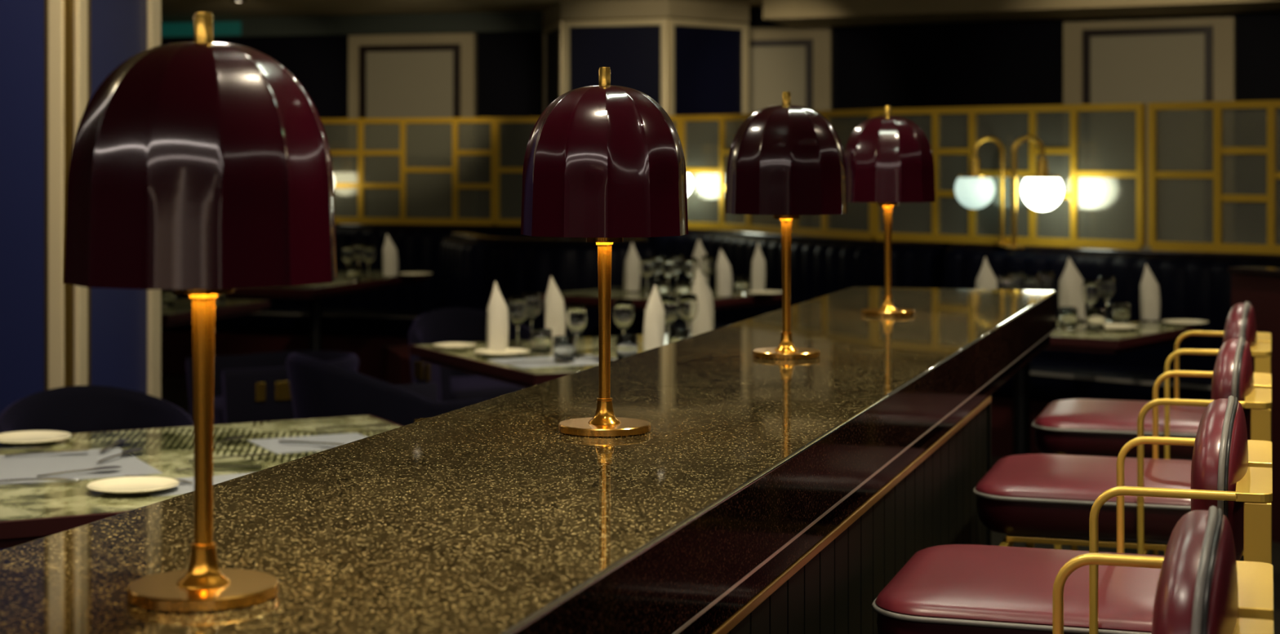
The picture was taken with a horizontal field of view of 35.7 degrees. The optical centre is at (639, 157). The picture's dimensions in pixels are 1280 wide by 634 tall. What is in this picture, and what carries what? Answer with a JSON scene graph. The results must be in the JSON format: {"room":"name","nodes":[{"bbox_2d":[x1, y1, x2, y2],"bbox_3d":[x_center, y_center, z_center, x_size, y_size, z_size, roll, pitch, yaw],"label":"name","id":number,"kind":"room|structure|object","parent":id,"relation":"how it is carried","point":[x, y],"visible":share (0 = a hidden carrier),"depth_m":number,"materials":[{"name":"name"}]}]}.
{"room":"restaurant","nodes":[
{"label":"restaurant","id":0,"kind":"room"},
{"bbox_2d":[160,0,762,19],"bbox_3d":[1.462,-1.089,7.928,16.000,0.100,24.000,0,0,18],"label":"ceiling","id":1,"kind":"structure","parent":0,"point":[170,9],"depth_m":13.73,"materials":[{"name":"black paint"}]},
{"bbox_2d":[542,0,749,285],"bbox_3d":[0.031,0.226,13.730,1.305,2.530,1.500,0,0,-12],"label":"column","id":2,"kind":"structure","parent":0,"point":[691,57],"depth_m":13.19,"materials":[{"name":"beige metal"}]},
{"bbox_2d":[160,7,1279,247],"bbox_3d":[0.150,0.226,13.777,13.994,2.530,0.811,0,0,21],"label":"wall","id":3,"kind":"structure","parent":0,"point":[1012,62],"depth_m":13.23,"materials":[{"name":"black paint"}]},
{"bbox_2d":[160,21,241,36],"bbox_3d":[-3.470,-0.959,14.905,1.054,0.100,0.030,0,0,17],"label":"light","id":4,"kind":"object","parent":3,"relation":"attached to","point":[227,28],"visible":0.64,"depth_m":14.85,"materials":[{"name":"teal"}]},
{"bbox_2d":[348,32,476,218],"bbox_3d":[-1.662,0.148,14.442,0.987,2.085,0.091,0,0,17],"label":"wall panel","id":5,"kind":"object","parent":3,"relation":"attached to","point":[430,75],"visible":0.48,"depth_m":14.41,"materials":[{"name":"grey paint"}]},
{"bbox_2d":[160,10,748,39],"bbox_3d":[-1.839,-0.969,14.487,5.378,0.140,0.100,0,0,17],"label":"trim","id":6,"kind":"structure","parent":3,"relation":"attached to","point":[499,21],"depth_m":14.45,"materials":[{"name":"grey paint"}]},
{"bbox_2d":[749,26,832,229],"bbox_3d":[0.907,0.148,13.666,0.825,2.085,0.091,0,0,17],"label":"wall panel","id":7,"kind":"object","parent":3,"relation":"attached to","point":[797,60],"visible":0.23,"depth_m":13.60,"materials":[{"name":"grey paint"}]},
{"bbox_2d":[762,0,1279,26],"bbox_3d":[3.531,-0.967,11.912,6.024,0.145,0.943,0,0,28],"label":"ceiling","id":8,"kind":"structure","parent":3,"relation":"attached to","point":[791,13],"depth_m":12.37,"materials":[{"name":"beige paint"}]},
{"bbox_2d":[1062,17,1235,248],"bbox_3d":[3.203,0.161,12.546,1.072,2.060,0.091,0,0,28],"label":"wall panel","id":9,"kind":"object","parent":3,"relation":"attached to","point":[1186,60],"visible":0.45,"depth_m":12.52,"materials":[{"name":"grey paint"}]},
{"bbox_2d":[160,373,1279,633],"bbox_3d":[1.462,1.541,7.928,16.000,0.100,24.000,0,0,18],"label":"floor","id":10,"kind":"structure","parent":0,"point":[174,388],"depth_m":7.66,"materials":[{"name":"stone"}]},
{"bbox_2d":[0,0,160,551],"bbox_3d":[-2.667,0.226,7.500,1.610,2.530,0.574,0,0,18],"label":"wall","id":11,"kind":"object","parent":10,"relation":"on","point":[55,55],"visible":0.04,"depth_m":7.08,"materials":[{"name":"blue paint"}]},
{"bbox_2d":[0,385,193,549],"bbox_3d":[-1.631,1.103,5.972,0.610,0.775,0.650,0,0,-27],"label":"tub chair","id":12,"kind":"object","parent":10,"relation":"on","point":[77,409],"visible":0.06,"depth_m":6.19,"materials":[{"name":"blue fabric"}]},
{"bbox_2d":[0,415,402,549],"bbox_3d":[-1.334,1.116,4.726,1.900,0.750,1.260,0,0,-27],"label":"dining table","id":13,"kind":"object","parent":10,"relation":"on","point":[29,512],"visible":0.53,"depth_m":4.83,"materials":[{"name":"green stone"}]},
{"bbox_2d":[0,431,71,445],"bbox_3d":[-1.583,0.731,5.155,0.210,0.016,0.210,0,0,18],"label":"plate","id":14,"kind":"object","parent":13,"relation":"on","point":[24,437],"visible":1,"depth_m":5.19,"materials":[{"name":"beige ceramic"}]},
{"bbox_2d":[0,447,162,485],"bbox_3d":[-1.444,0.740,4.742,0.500,0.001,0.460,0,0,-27],"label":"placemat","id":15,"kind":"object","parent":13,"relation":"on","point":[26,466],"visible":0.89,"depth_m":4.77,"materials":[{"name":"grey"}]},
{"bbox_2d":[0,478,80,482],"bbox_3d":[-1.372,0.732,4.505,0.200,0.009,0.019,0,0,-9],"label":"knife","id":16,"kind":"object","parent":15,"relation":"on","point":[24,479],"visible":1,"depth_m":4.50,"materials":[{"name":"silver metal"}]},
{"bbox_2d":[4,448,88,457],"bbox_3d":[-1.466,0.732,4.915,0.200,0.010,0.027,0,0,-17],"label":"fork","id":17,"kind":"object","parent":15,"relation":"on","point":[86,450],"visible":1,"depth_m":4.91,"materials":[{"name":"silver metal"}]},
{"bbox_2d":[35,466,122,477],"bbox_3d":[-1.304,0.732,4.624,0.200,0.010,0.041,0,0,-34],"label":"knife","id":18,"kind":"object","parent":15,"relation":"on","point":[106,467],"visible":1,"depth_m":4.62,"materials":[{"name":"silver metal"}]},
{"bbox_2d":[86,476,179,495],"bbox_3d":[-1.123,0.731,4.404,0.200,0.016,0.200,0,0,18],"label":"plate","id":19,"kind":"object","parent":13,"relation":"on","point":[129,486],"visible":1,"depth_m":4.43,"materials":[{"name":"beige ceramic"}]},
{"bbox_2d":[147,472,252,497],"bbox_3d":[-0.925,0.740,4.525,0.420,0.001,0.220,0,0,-27],"label":"placemat","id":20,"kind":"object","parent":13,"relation":"on","point":[183,488],"visible":0.29,"depth_m":4.47,"materials":[{"name":"grey"}]},
{"bbox_2d":[174,466,262,471],"bbox_3d":[-0.993,0.732,4.683,0.200,0.009,0.019,0,0,-17],"label":"knife","id":21,"kind":"object","parent":13,"relation":"on","point":[214,467],"visible":0.8,"depth_m":4.68,"materials":[{"name":"silver metal"}]},
{"bbox_2d":[187,453,271,462],"bbox_3d":[-0.999,0.732,4.835,0.200,0.010,0.027,0,0,-23],"label":"fork","id":22,"kind":"object","parent":13,"relation":"on","point":[256,455],"visible":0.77,"depth_m":4.84,"materials":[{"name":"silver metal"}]},
{"bbox_2d":[247,433,367,453],"bbox_3d":[-0.834,0.740,5.146,0.300,0.001,0.260,0,0,-27],"label":"placemat","id":23,"kind":"object","parent":13,"relation":"on","point":[272,445],"visible":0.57,"depth_m":5.15,"materials":[{"name":"grey fabric"}]},
{"bbox_2d":[160,297,270,326],"bbox_3d":[-2.450,1.116,9.950,0.800,0.750,1.000,0,0,18],"label":"dining table","id":24,"kind":"object","parent":10,"relation":"on","point":[180,313],"visible":0.05,"depth_m":9.91,"materials":[{"name":"green stone"}]},
{"bbox_2d":[160,289,176,306],"bbox_3d":[-2.351,0.693,9.900,0.080,0.095,0.080,0,0,18],"label":"water glass","id":25,"kind":"object","parent":24,"relation":"on","point":[168,298],"visible":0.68,"depth_m":9.87,"materials":[{"name":"white"}]},
{"bbox_2d":[186,351,359,425],"bbox_3d":[-1.478,1.156,8.211,0.650,0.670,0.610,0,0,-27],"label":"tub chair","id":26,"kind":"object","parent":10,"relation":"on","point":[252,388],"visible":0.44,"depth_m":7.90,"materials":[{"name":"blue fabric"}]},
{"bbox_2d":[226,271,431,351],"bbox_3d":[-1.980,1.116,12.130,0.800,0.750,1.660,0,0,18],"label":"dining table","id":27,"kind":"object","parent":10,"relation":"on","point":[314,292],"visible":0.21,"depth_m":11.89,"materials":[{"name":"black wood"}]},
{"bbox_2d":[341,245,354,278],"bbox_3d":[-1.793,0.641,12.200,0.080,0.198,0.080,0,0,18],"label":"wine glass","id":28,"kind":"object","parent":27,"relation":"on","point":[347,251],"visible":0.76,"depth_m":12.17,"materials":[{"name":"white"}]},
{"bbox_2d":[346,266,360,282],"bbox_3d":[-1.699,0.693,11.800,0.080,0.095,0.080,0,0,18],"label":"water glass","id":29,"kind":"object","parent":27,"relation":"on","point":[353,273],"visible":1,"depth_m":11.77,"materials":[{"name":"white"}]},
{"bbox_2d":[353,243,364,275],"bbox_3d":[-1.769,0.641,12.500,0.080,0.198,0.080,0,0,18],"label":"wine glass","id":30,"kind":"object","parent":27,"relation":"on","point":[357,247],"visible":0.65,"depth_m":12.47,"materials":[{"name":"white"}]},
{"bbox_2d":[362,245,375,278],"bbox_3d":[-1.665,0.641,12.200,0.080,0.198,0.080,0,0,18],"label":"wine glass","id":31,"kind":"object","parent":27,"relation":"on","point":[368,251],"visible":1,"depth_m":12.17,"materials":[{"name":"white"}]},
{"bbox_2d":[382,233,398,276],"bbox_3d":[-1.545,0.605,12.298,0.097,0.265,0.057,0,0,-6],"label":"napkin","id":32,"kind":"object","parent":27,"relation":"on","point":[390,261],"visible":1,"depth_m":12.28,"materials":[{"name":"beige fabric"}]},
{"bbox_2d":[285,352,492,426],"bbox_3d":[-0.922,1.083,6.989,0.650,0.815,0.610,0,0,-27],"label":"tub chair","id":33,"kind":"object","parent":10,"relation":"on","point":[318,388],"visible":0.19,"depth_m":6.73,"materials":[{"name":"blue fabric"}]},
{"bbox_2d":[160,223,651,381],"bbox_3d":[-2.267,0.976,13.600,4.794,1.030,0.757,0,0,19],"label":"banquette","id":34,"kind":"object","parent":10,"relation":"on","point":[358,323],"visible":0.2,"depth_m":13.45,"materials":[{"name":"black leather"}]},
{"bbox_2d":[320,117,495,225],"bbox_3d":[-2.007,0.094,13.782,2.199,0.730,0.034,0,0,19],"label":"screen","id":35,"kind":"object","parent":34,"relation":"on","point":[361,152],"visible":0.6,"depth_m":13.63,"materials":[{"name":"gold metal"}]},
{"bbox_2d":[495,115,679,226],"bbox_3d":[-0.345,0.094,13.166,1.386,0.730,0.082,0,0,25],"label":"screen","id":36,"kind":"object","parent":34,"relation":"on","point":[499,221],"visible":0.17,"depth_m":13.40,"materials":[{"name":"gold metal"}]},
{"bbox_2d":[408,307,530,401],"bbox_3d":[-0.731,1.091,8.872,0.610,0.800,0.650,0,0,-27],"label":"tub chair","id":37,"kind":"object","parent":10,"relation":"on","point":[449,325],"visible":0.29,"depth_m":8.92,"materials":[{"name":"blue fabric"}]},
{"bbox_2d":[382,232,651,385],"bbox_3d":[-0.805,0.986,11.869,2.216,1.010,1.010,0,0,39],"label":"banquette","id":38,"kind":"object","parent":10,"relation":"on","point":[471,264],"visible":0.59,"depth_m":11.70,"materials":[{"name":"black leather"}]},
{"bbox_2d":[409,332,691,387],"bbox_3d":[0.033,1.116,7.650,1.500,0.750,1.200,0,0,-27],"label":"dining table","id":39,"kind":"object","parent":10,"relation":"on","point":[467,361],"visible":0.05,"depth_m":7.37,"materials":[{"name":"green stone"}]},
{"bbox_2d":[432,342,476,350],"bbox_3d":[-0.716,0.731,7.679,0.170,0.016,0.170,0,0,18],"label":"plate","id":40,"kind":"object","parent":39,"relation":"on","point":[450,346],"visible":1,"depth_m":7.71,"materials":[{"name":"beige ceramic"}]},
{"bbox_2d":[473,348,529,356],"bbox_3d":[-0.516,0.731,7.429,0.210,0.016,0.210,0,0,18],"label":"plate","id":41,"kind":"object","parent":39,"relation":"on","point":[509,352],"visible":1,"depth_m":7.46,"materials":[{"name":"beige ceramic"}]},
{"bbox_2d":[486,281,508,351],"bbox_3d":[-0.539,0.603,7.519,0.084,0.268,0.050,0,0,-6],"label":"napkin","id":42,"kind":"object","parent":41,"relation":"on","point":[497,317],"visible":1,"depth_m":7.50,"materials":[{"name":"beige fabric"}]},
{"bbox_2d":[507,296,528,347],"bbox_3d":[-0.477,0.641,7.750,0.080,0.198,0.080,0,0,18],"label":"wine glass","id":43,"kind":"object","parent":39,"relation":"on","point":[517,307],"visible":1,"depth_m":7.72,"materials":[{"name":"white"}]},
{"bbox_2d":[523,291,541,342],"bbox_3d":[-0.436,0.641,8.000,0.080,0.198,0.080,0,0,18],"label":"wine glass","id":44,"kind":"object","parent":39,"relation":"on","point":[533,298],"visible":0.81,"depth_m":7.97,"materials":[{"name":"white"}]},
{"bbox_2d":[530,328,551,355],"bbox_3d":[-0.369,0.693,7.450,0.080,0.095,0.080,0,0,18],"label":"water glass","id":45,"kind":"object","parent":39,"relation":"on","point":[541,339],"visible":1,"depth_m":7.42,"materials":[{"name":"white"}]},
{"bbox_2d":[486,354,614,368],"bbox_3d":[-0.303,0.740,7.212,0.420,0.001,0.320,0,0,-27],"label":"placemat","id":46,"kind":"object","parent":39,"relation":"on","point":[579,362],"visible":0.64,"depth_m":7.18,"materials":[{"name":"grey fabric"}]},
{"bbox_2d":[552,335,574,364],"bbox_3d":[-0.274,0.693,7.150,0.080,0.095,0.080,0,0,18],"label":"water glass","id":47,"kind":"object","parent":46,"relation":"on","point":[563,348],"visible":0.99,"depth_m":7.12,"materials":[{"name":"white"}]},
{"bbox_2d":[565,303,586,357],"bbox_3d":[-0.235,0.641,7.350,0.080,0.198,0.080,0,0,18],"label":"wine glass","id":48,"kind":"object","parent":46,"relation":"on","point":[575,313],"visible":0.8,"depth_m":7.32,"materials":[{"name":"white"}]},
{"bbox_2d":[544,276,565,339],"bbox_3d":[-0.345,0.610,8.049,0.087,0.255,0.051,0,0,11],"label":"napkin","id":49,"kind":"object","parent":39,"relation":"on","point":[554,308],"visible":0.89,"depth_m":8.03,"materials":[{"name":"beige fabric"}]},
{"bbox_2d":[613,299,634,352],"bbox_3d":[-0.062,0.641,7.550,0.080,0.198,0.080,0,0,18],"label":"wine glass","id":50,"kind":"object","parent":39,"relation":"on","point":[623,310],"visible":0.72,"depth_m":7.52,"materials":[{"name":"white"}]},
{"bbox_2d":[643,284,665,351],"bbox_3d":[0.052,0.606,7.419,0.082,0.262,0.048,0,0,0],"label":"napkin","id":51,"kind":"object","parent":39,"relation":"on","point":[654,326],"visible":0.93,"depth_m":7.40,"materials":[{"name":"beige fabric"}]},
{"bbox_2d":[660,296,678,344],"bbox_3d":[0.110,0.641,7.750,0.080,0.198,0.080,0,0,18],"label":"wine glass","id":52,"kind":"object","parent":39,"relation":"on","point":[670,304],"visible":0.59,"depth_m":7.72,"materials":[{"name":"white"}]},
{"bbox_2d":[669,328,689,343],"bbox_3d":[0.149,0.693,7.450,0.080,0.095,0.080,0,0,18],"label":"water glass","id":53,"kind":"object","parent":39,"relation":"on","point":[675,335],"visible":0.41,"depth_m":7.42,"materials":[{"name":"white"}]},
{"bbox_2d":[678,293,697,328],"bbox_3d":[0.190,0.641,7.850,0.080,0.198,0.080,0,0,18],"label":"wine glass","id":54,"kind":"object","parent":39,"relation":"on","point":[687,303],"visible":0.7,"depth_m":7.82,"materials":[{"name":"white"}]},
{"bbox_2d":[690,268,714,336],"bbox_3d":[0.256,0.595,8.098,0.098,0.285,0.058,0,0,-11],"label":"napkin","id":55,"kind":"object","parent":39,"relation":"on","point":[704,322],"visible":0.76,"depth_m":8.07,"materials":[{"name":"beige fabric"}]},
{"bbox_3d":[0.040,0.740,7.212,0.360,0.001,0.300,0,0,-27],"label":"placemat","id":56,"kind":"object","parent":39,"relation":"on","visible":0},
{"bbox_2d":[616,334,638,359],"bbox_3d":[-0.047,0.693,7.200,0.080,0.095,0.080,0,0,18],"label":"water glass","id":57,"kind":"object","parent":56,"relation":"on","point":[627,345],"visible":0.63,"depth_m":7.17,"materials":[{"name":"white"}]},
{"bbox_2d":[540,284,782,333],"bbox_3d":[0.130,1.116,10.860,1.000,0.750,0.950,0,0,37],"label":"dining table","id":58,"kind":"object","parent":10,"relation":"on","point":[588,297],"visible":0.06,"depth_m":10.64,"materials":[{"name":"green stone"}]},
{"bbox_2d":[623,242,640,291],"bbox_3d":[-0.043,0.602,10.949,0.094,0.270,0.055,0,0,-11],"label":"napkin","id":59,"kind":"object","parent":58,"relation":"on","point":[632,274],"visible":0.98,"depth_m":10.93,"materials":[{"name":"beige fabric"}]},
{"bbox_2d":[639,257,654,295],"bbox_3d":[0.037,0.641,10.700,0.080,0.198,0.080,0,0,18],"label":"wine glass","id":60,"kind":"object","parent":58,"relation":"on","point":[646,268],"visible":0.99,"depth_m":10.67,"materials":[{"name":"white"}]},
{"bbox_2d":[650,255,662,291],"bbox_3d":[0.093,0.641,11.000,0.080,0.198,0.080,0,0,18],"label":"wine glass","id":61,"kind":"object","parent":58,"relation":"on","point":[657,260],"visible":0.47,"depth_m":10.97,"materials":[{"name":"white"}]},
{"bbox_2d":[653,280,668,297],"bbox_3d":[0.109,0.693,10.400,0.080,0.095,0.080,0,0,18],"label":"water glass","id":62,"kind":"object","parent":58,"relation":"on","point":[662,286],"visible":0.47,"depth_m":10.37,"materials":[{"name":"white"}]},
{"bbox_2d":[661,257,675,295],"bbox_3d":[0.152,0.641,10.700,0.080,0.198,0.080,0,0,18],"label":"wine glass","id":63,"kind":"object","parent":58,"relation":"on","point":[668,265],"visible":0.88,"depth_m":10.67,"materials":[{"name":"white"}]},
{"bbox_2d":[670,254,684,290],"bbox_3d":[0.204,0.641,11.050,0.080,0.198,0.080,0,0,18],"label":"wine glass","id":64,"kind":"object","parent":58,"relation":"on","point":[679,262],"visible":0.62,"depth_m":11.02,"materials":[{"name":"white"}]},
{"bbox_2d":[675,280,690,299],"bbox_3d":[0.225,0.693,10.350,0.080,0.095,0.080,0,0,18],"label":"water glass","id":65,"kind":"object","parent":58,"relation":"on","point":[682,287],"visible":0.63,"depth_m":10.32,"materials":[{"name":"white"}]},
{"bbox_2d":[684,257,698,293],"bbox_3d":[0.278,0.641,10.700,0.080,0.198,0.080,0,0,18],"label":"wine glass","id":66,"kind":"object","parent":58,"relation":"on","point":[691,265],"visible":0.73,"depth_m":10.67,"materials":[{"name":"white"}]},
{"bbox_2d":[692,239,707,286],"bbox_3d":[0.336,0.597,11.148,0.098,0.280,0.058,0,0,0],"label":"napkin","id":67,"kind":"object","parent":58,"relation":"on","point":[699,251],"visible":0.47,"depth_m":11.13,"materials":[{"name":"beige fabric"}]},
{"bbox_2d":[701,255,715,292],"bbox_3d":[0.375,0.641,10.950,0.080,0.198,0.080,0,0,18],"label":"wine glass","id":68,"kind":"object","parent":58,"relation":"on","point":[708,262],"visible":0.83,"depth_m":10.92,"materials":[{"name":"white"}]},
{"bbox_2d":[715,249,732,297],"bbox_3d":[0.445,0.612,10.498,0.087,0.250,0.051,0,0,-6],"label":"napkin","id":69,"kind":"object","parent":58,"relation":"on","point":[723,270],"visible":1,"depth_m":10.48,"materials":[{"name":"beige fabric"}]},
{"bbox_2d":[734,275,749,294],"bbox_3d":[0.551,0.693,10.750,0.080,0.095,0.080,0,0,18],"label":"water glass","id":70,"kind":"object","parent":58,"relation":"on","point":[741,283],"visible":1,"depth_m":10.72,"materials":[{"name":"white"}]},
{"bbox_2d":[751,242,765,290],"bbox_3d":[0.651,0.602,10.948,0.081,0.270,0.048,0,0,11],"label":"napkin","id":71,"kind":"object","parent":58,"relation":"on","point":[758,265],"visible":0.95,"depth_m":10.93,"materials":[{"name":"beige fabric"}]},
{"bbox_2d":[746,290,782,295],"bbox_3d":[0.674,0.731,10.700,0.200,0.016,0.200,0,0,18],"label":"plate","id":72,"kind":"object","parent":58,"relation":"on","point":[753,292],"visible":0.96,"depth_m":10.73,"materials":[{"name":"beige ceramic"}]},
{"bbox_2d":[652,228,953,332],"bbox_3d":[0.731,0.976,11.697,0.818,1.030,2.846,0,0,-31],"label":"banquette","id":73,"kind":"object","parent":10,"relation":"on","point":[821,266],"visible":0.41,"depth_m":11.42,"materials":[{"name":"black leather"}]},
{"bbox_2d":[680,108,875,239],"bbox_3d":[0.826,0.094,11.984,0.129,0.730,2.093,0,0,-30],"label":"screen","id":74,"kind":"object","parent":73,"relation":"on","point":[722,224],"visible":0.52,"depth_m":12.48,"materials":[{"name":"gold metal"}]},
{"bbox_2d":[727,402,991,633],"bbox_3d":[-0.294,1.026,1.874,0.478,0.929,5.795,0,0,18],"label":"panelling","id":75,"kind":"object","parent":10,"relation":"on","point":[835,593],"visible":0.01,"depth_m":3.33,"materials":[{"name":"black wood"}]},
{"bbox_2d":[0,286,1056,633],"bbox_3d":[-0.144,0.476,2.526,0.609,0.170,7.130,0,0,18],"label":"countertop","id":76,"kind":"structure","parent":75,"relation":"on","point":[483,517],"depth_m":2.37,"materials":[{"name":"stone"}]},
{"bbox_2d":[63,12,337,613],"bbox_3d":[-0.388,0.131,1.770,0.231,0.520,0.232,0,0,33],"label":"table lamp","id":77,"kind":"object","parent":76,"relation":"on","point":[201,169],"visible":1,"depth_m":1.69,"materials":[{"name":"red metal"}]},
{"bbox_2d":[520,66,688,437],"bbox_3d":[-0.050,0.131,2.838,0.235,0.520,0.235,0,0,18],"label":"table lamp","id":78,"kind":"object","parent":76,"relation":"on","point":[604,164],"visible":1,"depth_m":2.76,"materials":[{"name":"red metal"}]},
{"bbox_2d":[725,91,847,359],"bbox_3d":[0.288,0.131,3.905,0.231,0.520,0.232,0,0,18],"label":"table lamp","id":79,"kind":"object","parent":76,"relation":"on","point":[786,162],"visible":1,"depth_m":3.83,"materials":[{"name":"red metal"}]},
{"bbox_2d":[844,105,935,316],"bbox_3d":[0.617,0.131,4.944,0.234,0.520,0.234,0,0,18],"label":"table lamp","id":80,"kind":"object","parent":76,"relation":"on","point":[889,161],"visible":0.95,"depth_m":4.86,"materials":[{"name":"red metal"}]},
{"bbox_2d":[871,395,1272,633],"bbox_3d":[0.674,0.927,3.065,0.574,1.127,0.542,0,0,18],"label":"bar stool","id":81,"kind":"object","parent":10,"relation":"on","point":[953,588],"visible":0.75,"depth_m":2.90,"materials":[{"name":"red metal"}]},
{"bbox_2d":[1013,317,1202,455],"bbox_3d":[1.690,1.116,8.800,1.300,0.750,0.900,0,0,37],"label":"dining table","id":82,"kind":"object","parent":10,"relation":"on","point":[1145,335],"visible":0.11,"depth_m":8.48,"materials":[{"name":"green stone"}]},
{"bbox_2d":[975,256,997,289],"bbox_3d":[1.577,0.595,9.048,0.104,0.285,0.061,0,0,0],"label":"napkin","id":83,"kind":"object","parent":82,"relation":"on","point":[985,279],"visible":0.52,"depth_m":9.03,"materials":[{"name":"beige fabric"}]},
{"bbox_2d":[996,275,1013,289],"bbox_3d":[1.670,0.641,9.100,0.080,0.198,0.080,0,0,18],"label":"wine glass","id":84,"kind":"object","parent":82,"relation":"on","point":[1003,282],"visible":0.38,"depth_m":9.07,"materials":[{"name":"white"}]},
{"bbox_2d":[1008,272,1024,289],"bbox_3d":[1.767,0.641,9.350,0.080,0.198,0.080,0,0,18],"label":"wine glass","id":85,"kind":"object","parent":82,"relation":"on","point":[1017,277],"visible":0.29,"depth_m":9.31,"materials":[{"name":"white"}]},
{"bbox_2d":[1023,275,1041,290],"bbox_3d":[1.797,0.641,9.100,0.080,0.198,0.080,0,0,18],"label":"wine glass","id":86,"kind":"object","parent":82,"relation":"on","point":[1031,282],"visible":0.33,"depth_m":9.07,"materials":[{"name":"white"}]},
{"bbox_2d":[1038,271,1054,290],"bbox_3d":[1.920,0.641,9.400,0.080,0.198,0.080,0,0,18],"label":"wine glass","id":87,"kind":"object","parent":82,"relation":"on","point":[1047,281],"visible":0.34,"depth_m":9.37,"materials":[{"name":"white"}]},
{"bbox_2d":[1058,306,1077,329],"bbox_3d":[1.843,0.693,8.550,0.080,0.095,0.080,0,0,18],"label":"water glass","id":88,"kind":"object","parent":82,"relation":"on","point":[1068,316],"visible":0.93,"depth_m":8.52,"materials":[{"name":"white"}]},
{"bbox_2d":[1058,257,1085,320],"bbox_3d":[1.956,0.595,8.978,0.128,0.285,0.076,0,0,-17],"label":"napkin","id":89,"kind":"object","parent":82,"relation":"on","point":[1070,283],"visible":0.8,"depth_m":8.95,"materials":[{"name":"beige fabric"}]},
{"bbox_2d":[1081,280,1099,325],"bbox_3d":[1.984,0.641,8.750,0.080,0.198,0.080,0,0,18],"label":"wine glass","id":90,"kind":"object","parent":82,"relation":"on","point":[1090,288],"visible":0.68,"depth_m":8.72,"materials":[{"name":"white"}]},
{"bbox_2d":[1085,308,1105,332],"bbox_3d":[1.937,0.693,8.450,0.080,0.095,0.080,0,0,18],"label":"water glass","id":91,"kind":"object","parent":82,"relation":"on","point":[1095,317],"visible":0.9,"depth_m":8.42,"materials":[{"name":"white"}]},
{"bbox_2d":[1098,276,1115,321],"bbox_3d":[2.115,0.641,9.000,0.080,0.198,0.080,0,0,18],"label":"wine glass","id":92,"kind":"object","parent":82,"relation":"on","point":[1107,285],"visible":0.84,"depth_m":8.97,"materials":[{"name":"white"}]},
{"bbox_2d":[1083,323,1137,330],"bbox_3d":[2.022,0.731,8.542,0.230,0.016,0.230,0,0,18],"label":"plate","id":93,"kind":"object","parent":82,"relation":"on","point":[1108,326],"visible":0.74,"depth_m":8.57,"materials":[{"name":"beige ceramic"}]},
{"bbox_2d":[1111,302,1130,324],"bbox_3d":[2.130,0.693,8.800,0.080,0.095,0.080,0,0,18],"label":"water glass","id":94,"kind":"object","parent":82,"relation":"on","point":[1121,313],"visible":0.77,"depth_m":8.77,"materials":[{"name":"white"}]},
{"bbox_2d":[1139,263,1160,320],"bbox_3d":[2.305,0.610,8.979,0.091,0.255,0.054,0,0,6],"label":"napkin","id":95,"kind":"object","parent":82,"relation":"on","point":[1149,294],"visible":1,"depth_m":8.96,"materials":[{"name":"beige fabric"}]},
{"bbox_2d":[1161,319,1208,325],"bbox_3d":[2.405,0.731,8.769,0.200,0.016,0.200,0,0,18],"label":"plate","id":96,"kind":"object","parent":82,"relation":"on","point":[1174,322],"visible":1,"depth_m":8.80,"materials":[{"name":"beige ceramic"}]},
{"bbox_2d":[942,243,1279,457],"bbox_3d":[3.060,0.976,9.075,4.248,1.030,0.812,0,0,42],"label":"banquette","id":97,"kind":"object","parent":10,"relation":"on","point":[1193,285],"visible":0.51,"depth_m":9.68,"materials":[{"name":"black leather"}]},
{"bbox_2d":[954,136,1011,245],"bbox_3d":[1.794,0.174,10.402,0.292,0.573,0.210,0,0,18],"label":"globe lamp","id":98,"kind":"object","parent":97,"relation":"on","point":[974,189],"visible":0.98,"depth_m":10.38,"materials":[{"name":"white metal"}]},
{"bbox_2d":[871,102,1146,249],"bbox_3d":[1.907,0.094,10.467,1.691,0.730,0.046,0,0,45],"label":"screen","id":99,"kind":"object","parent":97,"relation":"on","point":[1033,239],"visible":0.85,"depth_m":10.32,"materials":[{"name":"gold metal"}]},
{"bbox_2d":[1004,134,1063,248],"bbox_3d":[1.992,0.174,10.041,0.291,0.573,0.210,0,0,18],"label":"globe lamp","id":100,"kind":"object","parent":97,"relation":"on","point":[1042,191],"visible":1,"depth_m":10.00,"materials":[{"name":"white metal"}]},
{"bbox_2d":[1147,99,1279,254],"bbox_3d":[2.969,0.094,9.438,1.209,0.730,0.048,0,0,43],"label":"screen","id":101,"kind":"object","parent":97,"relation":"on","point":[1272,247],"visible":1,"depth_m":9.59,"materials":[{"name":"gold metal"}]},
{"bbox_2d":[973,336,1271,555],"bbox_3d":[0.995,0.927,4.080,0.574,1.127,0.542,0,0,18],"label":"bar stool","id":102,"kind":"object","parent":10,"relation":"on","point":[1032,499],"visible":0.52,"depth_m":3.90,"materials":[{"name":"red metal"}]},
{"bbox_2d":[1031,301,1271,555],"bbox_3d":[1.308,0.927,5.067,0.574,1.127,0.542,0,0,18],"label":"bar stool","id":103,"kind":"object","parent":10,"relation":"on","point":[1070,427],"visible":0.45,"depth_m":4.88,"materials":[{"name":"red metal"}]},
{"bbox_2d":[1052,506,1274,633],"bbox_3d":[0.366,0.927,2.092,0.574,1.127,0.542,0,0,18],"label":"bar stool","id":104,"kind":"object","parent":10,"relation":"on","point":[1202,588],"visible":1,"depth_m":1.94,"materials":[{"name":"red leather"}]},
{"bbox_2d":[1227,266,1279,543],"bbox_3d":[2.580,0.964,7.573,0.140,1.055,0.792,0,0,-28],"label":"divider","id":105,"kind":"object","parent":10,"relation":"on","point":[1260,286],"visible":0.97,"depth_m":7.71,"materials":[{"name":"red wood"}]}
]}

